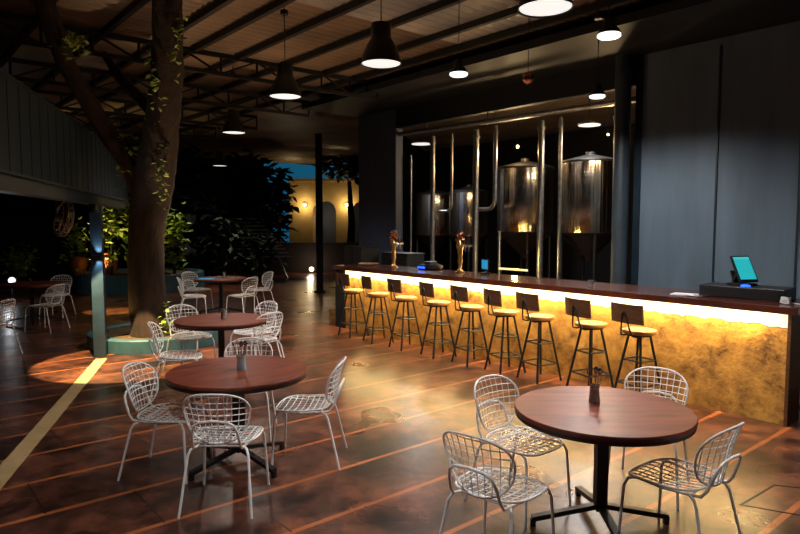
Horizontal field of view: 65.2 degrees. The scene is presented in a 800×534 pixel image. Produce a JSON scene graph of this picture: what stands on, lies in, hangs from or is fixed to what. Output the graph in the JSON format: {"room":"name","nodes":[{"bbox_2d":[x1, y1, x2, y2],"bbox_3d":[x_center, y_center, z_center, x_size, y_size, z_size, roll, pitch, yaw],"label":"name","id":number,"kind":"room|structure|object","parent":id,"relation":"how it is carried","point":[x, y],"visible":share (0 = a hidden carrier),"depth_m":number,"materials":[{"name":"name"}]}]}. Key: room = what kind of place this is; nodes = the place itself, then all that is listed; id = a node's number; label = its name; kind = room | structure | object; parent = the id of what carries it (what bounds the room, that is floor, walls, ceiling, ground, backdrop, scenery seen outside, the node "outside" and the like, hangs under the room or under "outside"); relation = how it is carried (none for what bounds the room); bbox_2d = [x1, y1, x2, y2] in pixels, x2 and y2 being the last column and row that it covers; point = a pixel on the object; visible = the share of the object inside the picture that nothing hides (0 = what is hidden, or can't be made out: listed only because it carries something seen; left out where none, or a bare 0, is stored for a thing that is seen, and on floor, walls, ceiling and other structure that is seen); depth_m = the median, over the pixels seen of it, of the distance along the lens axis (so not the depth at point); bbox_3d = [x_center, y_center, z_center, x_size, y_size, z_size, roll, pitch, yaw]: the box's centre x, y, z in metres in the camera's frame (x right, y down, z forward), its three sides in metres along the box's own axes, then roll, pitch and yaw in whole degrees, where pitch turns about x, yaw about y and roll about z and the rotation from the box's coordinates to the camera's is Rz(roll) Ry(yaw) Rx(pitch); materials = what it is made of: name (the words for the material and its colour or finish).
{"room":"brewery bar","nodes":[
{"label":"brewery bar","id":0,"kind":"room"},
{"bbox_2d":[0,220,90,281],"bbox_3d":[-13.300,-0.514,20.114,7.400,2.000,0.200,0,4,0],"label":"wall","id":1,"kind":"structure","parent":0,"point":[39,234],"depth_m":20.00,"materials":[{"name":"black"}]},
{"bbox_2d":[8,153,258,266],"bbox_3d":[-16.050,-3.253,26.988,19.900,6.500,0.300,0,4,0],"label":"wall","id":2,"kind":"structure","parent":0,"point":[254,160],"depth_m":26.76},
{"bbox_2d":[218,242,358,271],"bbox_3d":[-5.100,-0.372,24.159,8.200,1.150,0.250,0,4,0],"label":"wall","id":3,"kind":"structure","parent":0,"point":[303,253],"depth_m":24.04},
{"bbox_2d":[0,0,672,164],"bbox_3d":[-5.291,-3.391,8.399,31.001,0.040,32.000,-3,5,-40],"label":"ceiling","id":4,"kind":"structure","parent":0,"point":[281,138],"depth_m":11.39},
{"bbox_2d":[0,0,58,67],"bbox_3d":[-4.740,-3.305,8.216,0.070,0.090,29.000,-3,5,-40],"label":"beam","id":5,"kind":"structure","parent":4,"relation":"attached to","point":[28,29],"depth_m":9.14,"materials":[{"name":"metal"}]},
{"bbox_2d":[0,41,121,69],"bbox_3d":[-7.107,-3.433,9.158,5.600,0.042,0.900,-3,5,-40],"label":"trim","id":6,"kind":"structure","parent":4,"relation":"attached to","point":[26,51],"depth_m":10.41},
{"bbox_2d":[32,0,150,90],"bbox_3d":[-4.090,-3.344,8.762,0.070,0.090,29.000,-3,5,-40],"label":"beam","id":7,"kind":"structure","parent":4,"relation":"attached to","point":[133,7],"depth_m":8.55,"materials":[{"name":"metal"}]},
{"bbox_2d":[63,111,215,139],"bbox_3d":[-11.611,-3.434,12.499,16.642,0.355,0.060,-3,5,-40],"label":"beam","id":8,"kind":"structure","parent":4,"relation":"attached to","point":[72,114],"depth_m":16.43,"materials":[{"name":"metal"}]},
{"bbox_2d":[30,88,257,129],"bbox_3d":[-10.001,-3.299,10.591,16.642,0.355,0.060,-3,5,-40],"label":"beam","id":9,"kind":"structure","parent":4,"relation":"attached to","point":[119,113],"depth_m":13.89,"materials":[{"name":"metal"}]},
{"bbox_2d":[57,0,234,105],"bbox_3d":[-3.493,-3.379,9.263,0.070,0.090,29.000,-3,5,-40],"label":"beam","id":10,"kind":"structure","parent":4,"relation":"attached to","point":[217,5],"depth_m":8.49,"materials":[{"name":"metal"}]},
{"bbox_2d":[68,0,295,117],"bbox_3d":[-3.064,-3.404,9.622,0.070,0.090,29.000,-3,5,-40],"label":"beam","id":11,"kind":"structure","parent":4,"relation":"attached to","point":[275,5],"depth_m":8.75,"materials":[{"name":"metal"}]},
{"bbox_2d":[212,127,226,166],"bbox_3d":[-5.070,-3.425,17.543,0.410,1.170,0.410,0,4,0],"label":"pendant lamp","id":12,"kind":"object","parent":4,"relation":"hanging from","point":[219,161],"visible":1,"depth_m":17.47,"materials":[{"name":"black"}]},
{"bbox_2d":[85,0,375,125],"bbox_3d":[-2.498,-3.438,10.098,0.070,0.090,29.000,-3,5,-40],"label":"beam","id":13,"kind":"structure","parent":4,"relation":"attached to","point":[352,5],"depth_m":9.04,"materials":[{"name":"metal"}]},
{"bbox_2d":[222,66,245,134],"bbox_3d":[-2.960,-2.972,11.099,0.410,1.170,0.410,0,4,0],"label":"pendant lamp","id":14,"kind":"object","parent":4,"relation":"hanging from","point":[233,125],"visible":0.94,"depth_m":11.02,"materials":[{"name":"black"}]},
{"bbox_2d":[97,0,466,136],"bbox_3d":[-1.855,-3.476,10.637,0.070,0.090,29.000,-3,5,-40],"label":"ceiling beam","id":15,"kind":"structure","parent":4,"relation":"attached to","point":[440,5],"depth_m":9.48,"materials":[{"name":"metal"}]},
{"bbox_2d":[269,7,301,99],"bbox_3d":[-1.460,-2.748,7.917,0.410,1.170,0.410,0,4,0],"label":"pendant lamp","id":16,"kind":"object","parent":4,"relation":"hanging from","point":[284,86],"visible":1,"depth_m":7.84,"materials":[{"name":"black"}]},
{"bbox_2d":[123,5,518,140],"bbox_3d":[-1.190,-3.515,11.196,0.070,0.090,29.000,-3,5,-40],"label":"beam","id":17,"kind":"structure","parent":4,"relation":"attached to","point":[512,11],"depth_m":9.35,"materials":[{"name":"metal"}]},
{"bbox_2d":[127,0,632,147],"bbox_3d":[-0.685,-3.545,11.620,0.070,0.090,29.000,-3,5,-40],"label":"beam","id":18,"kind":"structure","parent":4,"relation":"attached to","point":[603,4],"depth_m":9.50,"materials":[{"name":"metal"}]},
{"bbox_2d":[361,0,400,68],"bbox_3d":[-0.190,-2.633,6.281,0.410,1.170,0.410,0,4,0],"label":"pendant lamp","id":19,"kind":"object","parent":4,"relation":"hanging from","point":[380,52],"visible":1,"depth_m":6.20,"materials":[{"name":"black"}]},
{"bbox_2d":[362,59,399,67],"bbox_3d":[-0.190,-2.061,6.321,0.386,0.004,0.386,0,4,0],"label":"diffuser","id":20,"kind":"object","parent":19,"relation":"attached to","point":[368,63],"depth_m":6.32,"materials":[{"name":"white"}]},
{"bbox_2d":[295,0,560,47],"bbox_3d":[-3.010,-3.156,5.231,12.400,0.034,1.800,-3,5,-40],"label":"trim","id":21,"kind":"structure","parent":4,"relation":"attached to","point":[469,10],"depth_m":8.33,"materials":[{"name":"wood"}]},
{"bbox_2d":[450,0,467,77],"bbox_3d":[0.640,-2.668,6.779,0.200,1.170,0.200,0,4,0],"label":"pendant","id":22,"kind":"object","parent":4,"relation":"hanging from","point":[458,71],"visible":1,"depth_m":6.76,"materials":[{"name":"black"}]},
{"bbox_2d":[518,0,573,17],"bbox_3d":[1.090,-2.517,4.645,0.410,1.170,0.410,0,4,0],"label":"pendant lamp","id":23,"kind":"object","parent":4,"relation":"hanging from","point":[528,8],"visible":1,"depth_m":4.69,"materials":[{"name":"black"}]},
{"bbox_2d":[589,10,604,98],"bbox_3d":[2.530,-2.752,7.976,0.200,1.170,0.200,0,4,0],"label":"pendant","id":24,"kind":"object","parent":4,"relation":"hanging from","point":[597,93],"visible":0.98,"depth_m":7.95,"materials":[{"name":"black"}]},
{"bbox_2d":[597,0,620,40],"bbox_3d":[1.810,-2.569,5.373,0.200,1.170,0.200,0,4,0],"label":"pendant","id":25,"kind":"object","parent":4,"relation":"hanging from","point":[609,30],"visible":1,"depth_m":5.36,"materials":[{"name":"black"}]},
{"bbox_3d":[-7.418,-3.147,5.968,18.727,0.090,22.233,0,4,0],"label":"trim","id":26,"kind":"structure","parent":4,"relation":"attached to","visible":0},
{"bbox_2d":[0,56,309,116],"bbox_3d":[-8.391,-3.165,8.683,16.642,0.355,0.060,-3,5,-40],"label":"beam","id":27,"kind":"structure","parent":26,"relation":"hanging from","point":[45,65],"depth_m":11.71,"materials":[{"name":"metal"}]},
{"bbox_2d":[0,12,377,100],"bbox_3d":[-6.794,-3.032,6.790,16.642,0.355,0.060,-3,5,-40],"label":"truss","id":28,"kind":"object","parent":26,"relation":"hanging from","point":[84,31],"depth_m":9.74,"materials":[{"name":"metal"}]},
{"bbox_2d":[0,267,799,533],"bbox_3d":[0.000,0.871,16.101,70.000,0.200,60.000,0,4,0],"label":"floor","id":29,"kind":"structure","parent":0,"point":[395,407],"depth_m":5.30,"materials":[{"name":"wood"}]},
{"bbox_2d":[0,299,22,352],"bbox_3d":[-5.811,0.863,8.926,0.564,0.829,0.487,1,4,8],"label":"wire chair","id":30,"kind":"object","parent":29,"relation":"on","point":[4,301],"visible":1,"depth_m":8.98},
{"bbox_2d":[0,243,39,282],"bbox_3d":[-11.412,0.067,18.278,1.618,1.515,1.243,2,4,23],"label":"leafy plant","id":31,"kind":"object","parent":29,"relation":"on","point":[22,260],"visible":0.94,"depth_m":18.20,"materials":[{"name":"green plant"}]},
{"bbox_2d":[0,281,62,324],"bbox_3d":[-7.050,0.685,11.978,1.080,0.750,1.080,-2,5,-30],"label":"round table","id":32,"kind":"object","parent":29,"relation":"on","point":[30,285],"visible":0.94,"depth_m":11.91,"materials":[{"name":"black"}]},
{"bbox_2d":[24,284,69,332],"bbox_3d":[-6.272,0.709,11.117,0.564,0.829,0.487,1,4,12],"label":"wire chair","id":33,"kind":"object","parent":29,"relation":"on","point":[63,289],"visible":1,"depth_m":11.04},
{"bbox_2d":[0,358,106,488],"bbox_3d":[-3.395,1.477,6.049,0.150,0.002,5.687,-1,4,-16],"label":"trim","id":34,"kind":"structure","parent":29,"relation":"on","point":[20,453],"depth_m":5.84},
{"bbox_2d":[39,275,75,317],"bbox_3d":[-7.002,0.592,12.772,0.487,0.829,0.564,0,4,-2],"label":"wire chair","id":35,"kind":"object","parent":29,"relation":"on","point":[65,282],"visible":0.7,"depth_m":12.93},
{"bbox_2d":[0,68,127,356],"bbox_3d":[-6.568,-0.211,7.057,11.632,3.230,10.142,4,5,42],"label":"canopy","id":36,"kind":"object","parent":29,"relation":"on","point":[62,218],"depth_m":7.28,"materials":[{"name":"silver metal"}]},
{"bbox_2d":[87,188,130,268],"bbox_3d":[-10.852,-2.174,24.867,3.464,4.668,3.491,0,4,0],"label":"tree","id":37,"kind":"object","parent":29,"relation":"on","point":[121,261],"visible":0.11,"depth_m":24.17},
{"bbox_2d":[73,268,204,294],"bbox_3d":[-7.500,0.382,18.071,3.565,0.500,3.100,0,4,0],"label":"planter","id":38,"kind":"object","parent":29,"relation":"on","point":[117,284],"visible":0.52,"depth_m":16.98,"materials":[{"name":"teal paint"}]},
{"bbox_2d":[54,218,89,273],"bbox_3d":[-8.899,-0.549,17.058,1.038,1.604,0.927,0,4,0],"label":"leafy plant","id":39,"kind":"object","parent":38,"relation":"in","point":[75,232],"visible":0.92,"depth_m":16.98,"materials":[{"name":"green plant"}]},
{"bbox_2d":[70,256,87,275],"bbox_3d":[-8.750,-0.020,17.041,0.425,0.527,0.425,0,4,0],"label":"terracotta pot","id":40,"kind":"object","parent":38,"relation":"on","point":[80,263],"visible":0.89,"depth_m":16.90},
{"bbox_2d":[78,195,130,275],"bbox_3d":[-7.707,-1.120,16.703,1.535,2.792,1.560,0,4,0],"label":"leafy plant","id":41,"kind":"object","parent":38,"relation":"in","point":[110,222],"visible":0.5,"depth_m":16.66,"materials":[{"name":"green plant"}]},
{"bbox_2d":[104,253,117,275],"bbox_3d":[-7.950,-0.067,17.037,0.500,0.620,0.500,0,4,0],"label":"terracotta pot","id":42,"kind":"object","parent":38,"relation":"on","point":[115,262],"visible":0.5,"depth_m":16.88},
{"bbox_2d":[164,202,192,273],"bbox_3d":[-6.325,-0.791,17.407,1.124,2.038,1.096,-1,4,-11],"label":"leafy plant","id":43,"kind":"object","parent":38,"relation":"on","point":[180,225],"visible":0.91,"depth_m":17.29,"materials":[{"name":"green plant"}]},
{"bbox_2d":[86,320,217,354],"bbox_3d":[-3.900,1.097,10.052,2.040,0.200,2.040,0,4,0],"label":"planter","id":44,"kind":"object","parent":29,"relation":"on","point":[119,341],"visible":0.38,"depth_m":9.26,"materials":[{"name":"teal paint"}]},
{"bbox_2d":[33,0,187,337],"bbox_3d":[-3.450,-1.166,8.492,1.924,4.818,2.915,0,4,0],"label":"tree","id":45,"kind":"object","parent":44,"relation":"in","point":[150,177],"visible":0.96,"depth_m":8.80,"materials":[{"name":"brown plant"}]},
{"bbox_2d":[117,361,212,483],"bbox_3d":[-1.809,1.154,4.798,0.564,0.829,0.487,0,4,6],"label":"wire chair","id":46,"kind":"object","parent":29,"relation":"on","point":[141,420],"visible":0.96,"depth_m":4.78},
{"bbox_2d":[147,321,202,400],"bbox_3d":[-2.467,1.007,6.876,0.564,0.829,0.487,-1,4,-14],"label":"wire chair","id":47,"kind":"object","parent":29,"relation":"on","point":[182,356],"visible":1,"depth_m":6.85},
{"bbox_2d":[163,304,215,368],"bbox_3d":[-2.735,0.921,8.099,0.487,0.829,0.564,-4,6,-45],"label":"wire chair","id":48,"kind":"object","parent":29,"relation":"on","point":[198,336],"visible":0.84,"depth_m":8.12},
{"bbox_2d":[176,277,206,317],"bbox_3d":[-4.167,0.611,12.509,0.564,0.829,0.487,-1,4,-18],"label":"wire chair","id":49,"kind":"object","parent":29,"relation":"on","point":[181,292],"visible":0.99,"depth_m":12.38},
{"bbox_2d":[179,271,212,311],"bbox_3d":[-4.492,0.524,13.745,0.564,0.829,0.487,2,5,30],"label":"wire chair","id":50,"kind":"object","parent":29,"relation":"on","point":[187,288],"visible":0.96,"depth_m":13.79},
{"bbox_2d":[164,145,228,268],"bbox_3d":[-6.630,-1.653,19.821,2.259,4.339,2.548,0,4,0],"label":"tree","id":51,"kind":"object","parent":29,"relation":"on","point":[196,187],"visible":0.84,"depth_m":19.37,"materials":[{"name":"plant"}]},
{"bbox_2d":[173,313,266,357],"bbox_3d":[-2.150,0.999,7.529,1.080,0.750,1.080,-1,4,-20],"label":"round table","id":52,"kind":"object","parent":29,"relation":"on","point":[212,321],"visible":0.9,"depth_m":7.36,"materials":[{"name":"black"}]},
{"bbox_2d":[194,276,246,313],"bbox_3d":[-3.760,0.605,13.125,1.080,0.750,1.080,-1,4,-10],"label":"round table","id":53,"kind":"object","parent":29,"relation":"on","point":[217,279],"visible":0.91,"depth_m":13.06,"materials":[{"name":"black"}]},
{"bbox_2d":[177,394,269,518],"bbox_3d":[-1.190,1.192,4.245,0.487,0.829,0.564,0,4,0],"label":"wire chair","id":54,"kind":"object","parent":29,"relation":"on","point":[213,443],"visible":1,"depth_m":4.06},
{"bbox_2d":[190,210,260,283],"bbox_3d":[-5.379,-0.496,19.649,2.177,2.599,2.161,0,4,0],"label":"leafy plant","id":55,"kind":"object","parent":29,"relation":"on","point":[236,236],"visible":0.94,"depth_m":19.23,"materials":[{"name":"green plant"}]},
{"bbox_2d":[164,356,307,480],"bbox_3d":[-1.270,1.182,4.925,1.080,0.750,1.080,3,5,40],"label":"round table","id":56,"kind":"object","parent":29,"relation":"on","point":[221,375],"visible":0.94,"depth_m":4.76,"materials":[{"name":"brown"}]},
{"bbox_2d":[226,277,261,314],"bbox_3d":[-3.158,0.601,12.648,0.564,0.829,0.487,3,5,32],"label":"wire chair","id":57,"kind":"object","parent":29,"relation":"on","point":[243,293],"visible":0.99,"depth_m":12.51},
{"bbox_2d":[214,337,276,440],"bbox_3d":[-1.385,1.094,5.639,0.487,0.829,0.564,0,4,-6],"label":"wire chair","id":58,"kind":"object","parent":29,"relation":"on","point":[252,338],"visible":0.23,"depth_m":5.83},
{"bbox_2d":[218,230,286,282],"bbox_3d":[-4.625,-0.284,19.708,1.665,1.779,1.794,3,5,36],"label":"leafy plant","id":59,"kind":"object","parent":29,"relation":"on","point":[262,249],"visible":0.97,"depth_m":19.62,"materials":[{"name":"green plant"}]},
{"bbox_2d":[205,148,299,274],"bbox_3d":[-5.444,-1.988,22.714,3.575,4.601,3.537,0,4,-6],"label":"tree","id":60,"kind":"object","parent":29,"relation":"on","point":[256,192],"visible":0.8,"depth_m":22.07,"materials":[{"name":"plant"}]},
{"bbox_2d":[229,301,281,356],"bbox_3d":[-1.950,0.895,8.472,0.487,0.829,0.564,3,5,38],"label":"wire chair","id":61,"kind":"object","parent":29,"relation":"on","point":[244,332],"visible":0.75,"depth_m":8.51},
{"bbox_2d":[223,208,292,277],"bbox_3d":[-4.925,-0.814,21.526,2.450,2.419,0.090,0,4,0],"label":"staircase","id":62,"kind":"structure","parent":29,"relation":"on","point":[263,225],"depth_m":21.47,"materials":[{"name":"grey metal"}]},
{"bbox_2d":[232,311,284,357],"bbox_3d":[-1.742,0.944,7.774,0.564,0.829,0.487,3,5,40],"label":"wire chair","id":63,"kind":"object","parent":29,"relation":"on","point":[270,338],"visible":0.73,"depth_m":7.65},
{"bbox_2d":[244,271,275,310],"bbox_3d":[-3.083,0.520,13.802,0.564,0.829,0.487,-3,5,-40],"label":"wire chair","id":64,"kind":"object","parent":29,"relation":"on","point":[269,275],"visible":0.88,"depth_m":13.83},
{"bbox_2d":[271,356,347,469],"bbox_3d":[-0.711,1.137,5.040,0.564,0.829,0.487,0,4,2],"label":"wire chair","id":65,"kind":"object","parent":29,"relation":"on","point":[306,410],"visible":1,"depth_m":4.94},
{"bbox_2d":[314,134,325,292],"bbox_3d":[-2.200,-1.450,17.040,0.300,4.300,0.300,0,4,0],"label":"steel post","id":66,"kind":"object","parent":29,"relation":"on","point":[318,137],"visible":1,"depth_m":16.97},
{"bbox_2d":[287,178,358,241],"bbox_3d":[-2.800,-2.280,31.029,5.000,3.990,3.075,0,4,0],"label":"arched building","id":67,"kind":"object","parent":29,"relation":"on","point":[335,196],"visible":0.46,"depth_m":29.55,"materials":[{"name":"paint"}]},
{"bbox_2d":[313,155,358,241],"bbox_3d":[-2.130,-2.702,27.041,3.140,5.413,3.209,0,4,0],"label":"tree","id":68,"kind":"object","parent":29,"relation":"on","point":[351,168],"visible":0.56,"depth_m":26.91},
{"bbox_2d":[336,273,368,337],"bbox_3d":[-0.813,0.631,10.525,0.458,1.068,0.400,-3,5,-36],"label":"bar stool","id":69,"kind":"object","parent":29,"relation":"on","point":[342,279],"visible":0.96,"depth_m":10.44,"materials":[{"name":"metal"}]},
{"bbox_2d":[343,245,379,264],"bbox_3d":[-0.807,0.274,13.031,0.500,1.424,0.650,-3,5,-40],"label":"cabinet","id":70,"kind":"object","parent":29,"relation":"on","point":[355,254],"visible":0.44,"depth_m":12.79,"materials":[{"name":"grey metal"}]},
{"bbox_2d":[361,275,393,343],"bbox_3d":[-0.378,0.668,10.011,0.458,1.068,0.400,-2,4,-24],"label":"bar stool","id":71,"kind":"object","parent":29,"relation":"on","point":[366,281],"visible":1,"depth_m":9.93,"materials":[{"name":"black metal"}]},
{"bbox_2d":[381,252,424,266],"bbox_3d":[0.046,0.361,12.643,0.500,1.304,0.830,-3,5,-40],"label":"cabinet","id":72,"kind":"object","parent":29,"relation":"on","point":[409,259],"visible":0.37,"depth_m":12.34,"materials":[{"name":"grey metal"}]},
{"bbox_2d":[387,278,421,350],"bbox_3d":[0.061,0.704,9.490,0.458,1.068,0.400,-2,5,-30],"label":"bar stool","id":73,"kind":"object","parent":29,"relation":"on","point":[394,285],"visible":0.99,"depth_m":9.40,"materials":[{"name":"black metal"}]},
{"bbox_2d":[410,155,411,251],"bbox_3d":[0.246,-0.783,13.975,0.058,3.400,0.059,-3,5,-40],"label":"pipe","id":74,"kind":"object","parent":29,"relation":"on","point":[410,155],"visible":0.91,"depth_m":13.91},
{"bbox_2d":[415,188,449,260],"bbox_3d":[0.976,-0.814,17.930,1.092,2.905,1.092,-3,5,-40],"label":"tank","id":75,"kind":"object","parent":29,"relation":"on","point":[441,197],"visible":0.59,"depth_m":17.46,"materials":[{"name":"metal"}]},
{"bbox_2d":[430,136,435,260],"bbox_3d":[0.693,-0.897,13.310,0.137,3.720,0.140,-3,5,-40],"label":"pipe","id":76,"kind":"object","parent":29,"relation":"on","point":[432,138],"visible":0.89,"depth_m":13.23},
{"bbox_2d":[419,281,456,358],"bbox_3d":[0.524,0.743,8.942,0.458,1.068,0.400,-2,4,-26],"label":"bar stool","id":77,"kind":"object","parent":29,"relation":"on","point":[425,289],"visible":1,"depth_m":8.86,"materials":[{"name":"black metal"}]},
{"bbox_2d":[448,185,488,271],"bbox_3d":[1.851,-0.751,16.891,1.092,2.925,1.092,-3,5,-40],"label":"tank","id":78,"kind":"object","parent":29,"relation":"on","point":[461,213],"visible":0.81,"depth_m":16.43,"materials":[{"name":"metal"}]},
{"bbox_2d":[450,284,490,366],"bbox_3d":[0.936,0.777,8.453,0.458,1.068,0.400,-2,5,-28],"label":"bar stool","id":79,"kind":"object","parent":29,"relation":"on","point":[458,293],"visible":1,"depth_m":8.37,"materials":[{"name":"black metal"}]},
{"bbox_2d":[472,129,479,271],"bbox_3d":[1.492,-0.830,12.363,0.153,3.720,0.157,-3,5,-40],"label":"pipe","id":80,"kind":"object","parent":29,"relation":"on","point":[475,136],"visible":0.89,"depth_m":12.28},
{"bbox_2d":[439,430,554,533],"bbox_3d":[0.518,1.250,3.429,0.487,0.829,0.564,3,5,40],"label":"wire chair","id":81,"kind":"object","parent":29,"relation":"on","point":[465,489],"visible":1,"depth_m":3.31,"materials":[{"name":"metal"}]},
{"bbox_2d":[483,288,525,374],"bbox_3d":[1.322,0.809,7.997,0.458,1.068,0.400,-2,4,-23],"label":"bar stool","id":82,"kind":"object","parent":29,"relation":"on","point":[491,297],"visible":1,"depth_m":7.92,"materials":[{"name":"black metal"}]},
{"bbox_2d":[464,374,571,528],"bbox_3d":[0.788,1.193,4.232,0.487,0.829,0.564,-3,5,-40],"label":"wire chair","id":83,"kind":"object","parent":29,"relation":"on","point":[478,415],"visible":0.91,"depth_m":4.27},
{"bbox_2d":[497,158,554,277],"bbox_3d":[2.575,-0.617,12.925,1.172,3.215,1.172,-3,5,-40],"label":"tank","id":84,"kind":"object","parent":29,"relation":"on","point":[517,183],"visible":0.94,"depth_m":12.43,"materials":[{"name":"metal"}]},
{"bbox_2d":[516,291,561,383],"bbox_3d":[1.671,0.839,7.582,0.458,1.068,0.400,-2,5,-28],"label":"bar stool","id":85,"kind":"object","parent":29,"relation":"on","point":[524,301],"visible":1,"depth_m":7.51,"materials":[{"name":"black metal"}]},
{"bbox_2d":[536,120,545,276],"bbox_3d":[2.503,-0.736,11.166,0.145,3.700,0.148,-3,5,-40],"label":"pipe","id":86,"kind":"object","parent":29,"relation":"on","point":[541,128],"visible":0.9,"depth_m":11.09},
{"bbox_2d":[332,264,799,426],"bbox_3d":[1.507,0.644,8.837,0.840,1.274,7.561,-3,5,-40],"label":"bar counter","id":87,"kind":"object","parent":29,"relation":"on","point":[741,357],"depth_m":6.88,"materials":[{"name":"metal"}]},
{"bbox_2d":[389,230,403,267],"bbox_3d":[-0.058,-0.309,10.728,0.156,0.647,0.347,-3,5,-40],"label":"tap tower","id":88,"kind":"object","parent":87,"relation":"on","point":[393,243],"visible":1,"depth_m":10.74,"materials":[{"name":"gold metal"}]},
{"bbox_2d":[417,261,442,269],"bbox_3d":[0.507,-0.030,10.410,0.427,0.135,0.420,-3,5,-40],"label":"appliance","id":89,"kind":"object","parent":87,"relation":"on","point":[428,265],"visible":1,"depth_m":10.28,"materials":[{"name":"black plastic"}]},
{"bbox_2d":[455,231,472,272],"bbox_3d":[0.987,-0.234,9.675,0.156,0.647,0.347,-3,5,-40],"label":"tap tower","id":90,"kind":"object","parent":87,"relation":"on","point":[460,240],"visible":1,"depth_m":9.68,"materials":[{"name":"gold metal"}]},
{"bbox_2d":[332,264,799,315],"bbox_3d":[1.500,0.187,8.813,0.840,0.070,7.540,-3,5,-40],"label":"countertop","id":91,"kind":"structure","parent":87,"relation":"on","point":[637,292],"depth_m":7.58,"materials":[{"name":"brown wood"}]},
{"bbox_2d":[727,256,757,285],"bbox_3d":[3.573,0.036,6.551,0.220,0.304,0.253,-1,4,-12],"label":"terminal","id":92,"kind":"object","parent":87,"relation":"on","point":[743,272],"visible":0.99,"depth_m":6.50,"materials":[{"name":"black plastic"}]},
{"bbox_2d":[560,151,612,281],"bbox_3d":[3.554,-0.540,11.765,1.152,3.225,1.152,-3,5,-40],"label":"tank","id":93,"kind":"object","parent":29,"relation":"on","point":[587,180],"visible":0.77,"depth_m":11.25,"materials":[{"name":"metal"}]},
{"bbox_2d":[565,297,613,387],"bbox_3d":[2.127,0.877,7.042,0.458,1.068,0.400,-2,4,-25],"label":"bar stool","id":94,"kind":"object","parent":29,"relation":"on","point":[578,308],"visible":0.95,"depth_m":6.96,"materials":[{"name":"black metal"}]},
{"bbox_2d":[514,386,697,533],"bbox_3d":[1.260,1.253,3.918,1.080,0.750,1.080,0,4,-2],"label":"round table","id":95,"kind":"object","parent":29,"relation":"on","point":[622,417],"visible":0.98,"depth_m":3.84,"materials":[{"name":"brown wood"}]},
{"bbox_2d":[589,383,599,403],"bbox_3d":[1.250,0.812,4.017,0.072,0.115,0.071,0,4,0],"label":"jar","id":96,"kind":"object","parent":95,"relation":"on","point":[594,396],"visible":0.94,"depth_m":3.99,"materials":[{"name":"clear glass"}]},
{"bbox_2d":[610,54,631,283],"bbox_3d":[3.366,-0.973,9.545,0.240,4.400,0.240,0,4,0],"label":"support column","id":97,"kind":"structure","parent":29,"relation":"on","point":[623,63],"depth_m":9.42,"materials":[{"name":"metal"}]},
{"bbox_2d":[611,302,663,397],"bbox_3d":[2.502,0.908,6.597,0.458,1.068,0.400,-2,5,-30],"label":"bar stool","id":98,"kind":"object","parent":29,"relation":"on","point":[623,313],"visible":0.92,"depth_m":6.51,"materials":[{"name":"black metal"}]},
{"bbox_2d":[608,366,689,510],"bbox_3d":[1.786,1.177,4.465,0.487,0.829,0.564,3,5,32],"label":"wire chair","id":99,"kind":"object","parent":29,"relation":"on","point":[641,368],"visible":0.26,"depth_m":4.60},
{"bbox_2d":[617,422,743,533],"bbox_3d":[1.631,1.240,3.578,0.487,0.829,0.564,-3,5,-39],"label":"wire chair","id":100,"kind":"object","parent":29,"relation":"on","point":[713,481],"visible":1,"depth_m":3.48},
{"bbox_2d":[739,484,799,515],"bbox_3d":[2.825,1.602,4.283,0.902,0.003,0.585,2,4,26],"label":"trim","id":101,"kind":"structure","parent":29,"relation":"on","point":[771,486],"depth_m":4.28,"materials":[{"name":"black"}]},
{"bbox_2d":[403,136,424,252],"bbox_3d":[0.047,-1.761,19.320,0.120,4.600,8.835,1,4,11],"label":"wall","id":102,"kind":"structure","parent":0,"point":[418,154],"depth_m":20.86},
{"bbox_2d":[424,124,634,284],"bbox_3d":[7.907,-1.495,15.541,0.200,4.600,21.700,-3,5,-40],"label":"wall","id":103,"kind":"structure","parent":0,"point":[576,143],"depth_m":19.95,"materials":[{"name":"paint"}]},
{"bbox_2d":[358,21,799,298],"bbox_3d":[4.278,-1.024,8.844,0.200,4.600,16.100,-3,5,-40],"label":"wall","id":104,"kind":"structure","parent":0,"point":[759,121],"depth_m":8.78,"materials":[{"name":"paint"}]},
{"bbox_2d":[397,94,635,136],"bbox_3d":[1.800,-2.800,11.640,0.100,0.289,5.651,-3,5,-40],"label":"pipe","id":105,"kind":"object","parent":104,"relation":"attached to","point":[607,103],"visible":0.82,"depth_m":11.21,"materials":[{"name":"metal"}]},
{"bbox_2d":[438,134,453,212],"bbox_3d":[0.973,-1.966,13.181,0.074,1.629,0.413,-3,5,-40],"label":"pipe","id":106,"kind":"object","parent":105,"relation":"attached to","point":[451,139],"visible":1,"depth_m":13.05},
{"bbox_2d":[478,125,497,211],"bbox_3d":[1.721,-1.922,12.294,0.105,1.652,0.504,-3,5,-40],"label":"pipe","id":107,"kind":"object","parent":105,"relation":"attached to","point":[495,127],"visible":0.96,"depth_m":12.12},
{"bbox_2d":[556,117,563,278],"bbox_3d":[2.821,-1.203,11.034,0.084,2.850,0.086,-3,5,-40],"label":"pipe","id":108,"kind":"object","parent":105,"relation":"attached to","point":[561,124],"visible":0.89,"depth_m":11.01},
{"bbox_2d":[302,0,799,116],"bbox_3d":[3.609,-3.139,8.130,1.550,0.120,16.100,-3,5,-40],"label":"trim","id":109,"kind":"structure","parent":104,"relation":"attached to","point":[675,23],"depth_m":8.98,"materials":[{"name":"metal"}]},
{"bbox_2d":[631,54,643,284],"bbox_3d":[3.591,-1.068,9.480,0.030,4.600,0.100,-3,5,-40],"label":"trim","id":110,"kind":"structure","parent":104,"relation":"attached to","point":[640,58],"depth_m":9.44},
{"bbox_2d":[712,45,721,281],"bbox_3d":[4.344,-0.857,8.610,0.015,4.300,0.024,-3,5,-40],"label":"trim","id":111,"kind":"structure","parent":104,"relation":"attached to","point":[720,54],"depth_m":8.56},
{"bbox_2d":[793,145,799,286],"bbox_3d":[4.994,-0.802,7.839,0.015,4.300,0.024,-3,5,-40],"label":"trim","id":112,"kind":"structure","parent":104,"relation":"attached to","point":[798,190],"depth_m":7.85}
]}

